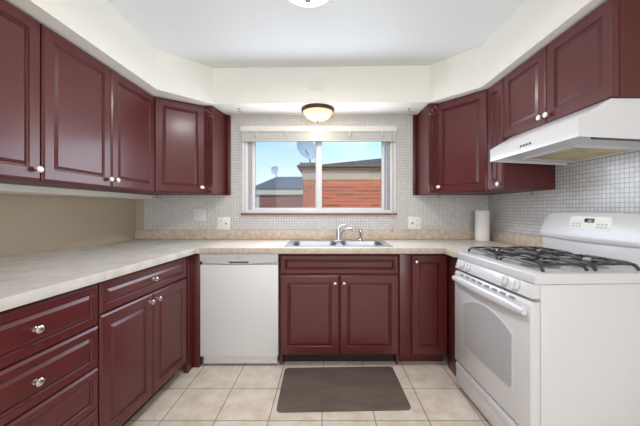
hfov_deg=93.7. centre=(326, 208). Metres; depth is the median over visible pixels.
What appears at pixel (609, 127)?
range hood
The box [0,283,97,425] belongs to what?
base cabinet
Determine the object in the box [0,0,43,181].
upper cabinet
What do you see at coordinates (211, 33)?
ceiling
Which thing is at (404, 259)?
filler panel
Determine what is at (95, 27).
soffit
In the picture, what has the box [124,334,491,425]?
floor
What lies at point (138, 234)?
trim
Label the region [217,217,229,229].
switch plate
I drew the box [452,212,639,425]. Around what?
gas range
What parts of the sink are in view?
bowl, bowl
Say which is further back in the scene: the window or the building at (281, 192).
the building at (281, 192)
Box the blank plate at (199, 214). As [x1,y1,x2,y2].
[193,208,205,220]
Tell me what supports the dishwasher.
on the floor
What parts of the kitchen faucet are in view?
spout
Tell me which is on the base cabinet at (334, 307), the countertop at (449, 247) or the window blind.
the countertop at (449, 247)
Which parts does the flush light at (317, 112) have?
lamp shade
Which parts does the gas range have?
burner knob, burner knob, storage drawer, door handle, oven door, control panel, burner knob, burner knob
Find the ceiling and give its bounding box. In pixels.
[106,0,523,67]
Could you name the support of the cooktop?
in the gas range
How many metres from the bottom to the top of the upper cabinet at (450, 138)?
0.775 m
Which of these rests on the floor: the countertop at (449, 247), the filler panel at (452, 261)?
the filler panel at (452, 261)
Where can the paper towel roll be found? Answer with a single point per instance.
(482, 217)
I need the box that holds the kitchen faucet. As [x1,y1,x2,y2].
[333,224,353,240]
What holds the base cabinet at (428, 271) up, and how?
on the floor
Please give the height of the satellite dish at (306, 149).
0.831 m
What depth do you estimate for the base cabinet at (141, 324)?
1.67 m
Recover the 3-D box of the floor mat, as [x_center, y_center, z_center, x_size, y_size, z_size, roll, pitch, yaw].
[0.098,1.214,2.050,0.820,0.011,0.490,0,0,-2]
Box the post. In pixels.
[184,253,202,372]
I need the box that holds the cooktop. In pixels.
[457,246,639,284]
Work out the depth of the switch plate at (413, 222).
2.91 m
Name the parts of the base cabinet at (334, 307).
door, false drawer, door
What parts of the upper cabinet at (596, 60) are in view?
door, knob, door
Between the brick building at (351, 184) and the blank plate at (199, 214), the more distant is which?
the brick building at (351, 184)
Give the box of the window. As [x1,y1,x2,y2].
[241,133,396,214]
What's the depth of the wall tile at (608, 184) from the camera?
1.88 m
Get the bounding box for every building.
[256,177,302,207]
[297,158,384,209]
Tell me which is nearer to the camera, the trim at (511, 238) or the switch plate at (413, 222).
the trim at (511, 238)
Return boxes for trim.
[134,230,474,238]
[490,230,542,249]
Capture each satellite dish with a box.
[271,166,277,178]
[297,142,315,162]
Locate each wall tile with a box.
[144,115,487,229]
[488,150,639,249]
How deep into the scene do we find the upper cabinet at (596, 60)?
1.43 m
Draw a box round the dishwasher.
[200,254,279,362]
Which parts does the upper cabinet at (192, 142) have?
door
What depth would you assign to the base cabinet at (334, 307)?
2.31 m
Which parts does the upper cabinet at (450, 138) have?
door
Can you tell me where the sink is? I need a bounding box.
[284,240,393,246]
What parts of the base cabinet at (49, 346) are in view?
knob, knob, drawer, drawer, drawer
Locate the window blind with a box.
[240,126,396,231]
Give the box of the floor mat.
[277,366,410,412]
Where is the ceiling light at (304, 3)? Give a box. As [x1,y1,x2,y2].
[289,0,327,7]
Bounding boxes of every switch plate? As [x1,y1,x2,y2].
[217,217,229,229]
[408,217,420,228]
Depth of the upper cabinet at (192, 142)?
2.57 m
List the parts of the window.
sash, sill, sash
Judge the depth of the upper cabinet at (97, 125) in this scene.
1.75 m
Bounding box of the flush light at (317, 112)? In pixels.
[301,103,333,122]
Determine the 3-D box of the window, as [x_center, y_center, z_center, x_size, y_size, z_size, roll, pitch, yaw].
[-0.077,-0.374,2.967,1.505,0.864,0.165,0,0,0]
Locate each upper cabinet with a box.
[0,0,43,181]
[0,24,153,191]
[116,96,230,194]
[413,89,532,194]
[488,77,554,190]
[504,0,639,139]
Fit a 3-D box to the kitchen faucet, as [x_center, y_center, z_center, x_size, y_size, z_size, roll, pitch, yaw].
[0.159,0.215,2.711,0.232,0.151,0.090,0,0,33]
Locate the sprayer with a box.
[358,229,362,240]
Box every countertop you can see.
[0,240,223,311]
[199,240,539,256]
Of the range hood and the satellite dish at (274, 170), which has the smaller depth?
the range hood
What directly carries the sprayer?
on the sink
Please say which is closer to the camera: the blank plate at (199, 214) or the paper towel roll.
the paper towel roll
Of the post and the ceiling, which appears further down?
the post
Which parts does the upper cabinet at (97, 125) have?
door, door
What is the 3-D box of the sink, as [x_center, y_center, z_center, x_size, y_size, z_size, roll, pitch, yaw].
[0.090,0.378,2.560,0.854,0.174,0.470,0,0,0]
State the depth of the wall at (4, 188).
1.99 m
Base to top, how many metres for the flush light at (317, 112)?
0.129 m
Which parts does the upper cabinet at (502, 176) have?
door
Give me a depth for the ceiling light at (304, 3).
1.61 m
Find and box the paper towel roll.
[475,210,489,240]
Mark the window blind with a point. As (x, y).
(249, 133)
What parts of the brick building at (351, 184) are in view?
cornice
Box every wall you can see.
[0,183,151,198]
[0,194,135,256]
[136,199,474,333]
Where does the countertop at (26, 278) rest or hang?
on the base cabinet at (49, 346)
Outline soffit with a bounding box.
[6,0,606,114]
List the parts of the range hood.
filter frame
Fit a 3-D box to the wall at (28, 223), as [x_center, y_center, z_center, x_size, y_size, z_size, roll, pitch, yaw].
[-2.330,0.562,0.110,0.940,1.315,5.619,0,0,0]
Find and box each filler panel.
[398,254,410,360]
[448,255,459,375]
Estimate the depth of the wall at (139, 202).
2.92 m
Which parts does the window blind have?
rail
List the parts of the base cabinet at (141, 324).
door, drawer, door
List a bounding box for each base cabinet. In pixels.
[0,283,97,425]
[96,257,185,425]
[280,254,398,364]
[408,254,446,360]
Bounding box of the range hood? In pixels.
[490,98,639,165]
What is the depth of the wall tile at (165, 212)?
2.92 m
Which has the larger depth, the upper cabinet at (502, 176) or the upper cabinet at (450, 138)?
the upper cabinet at (450, 138)

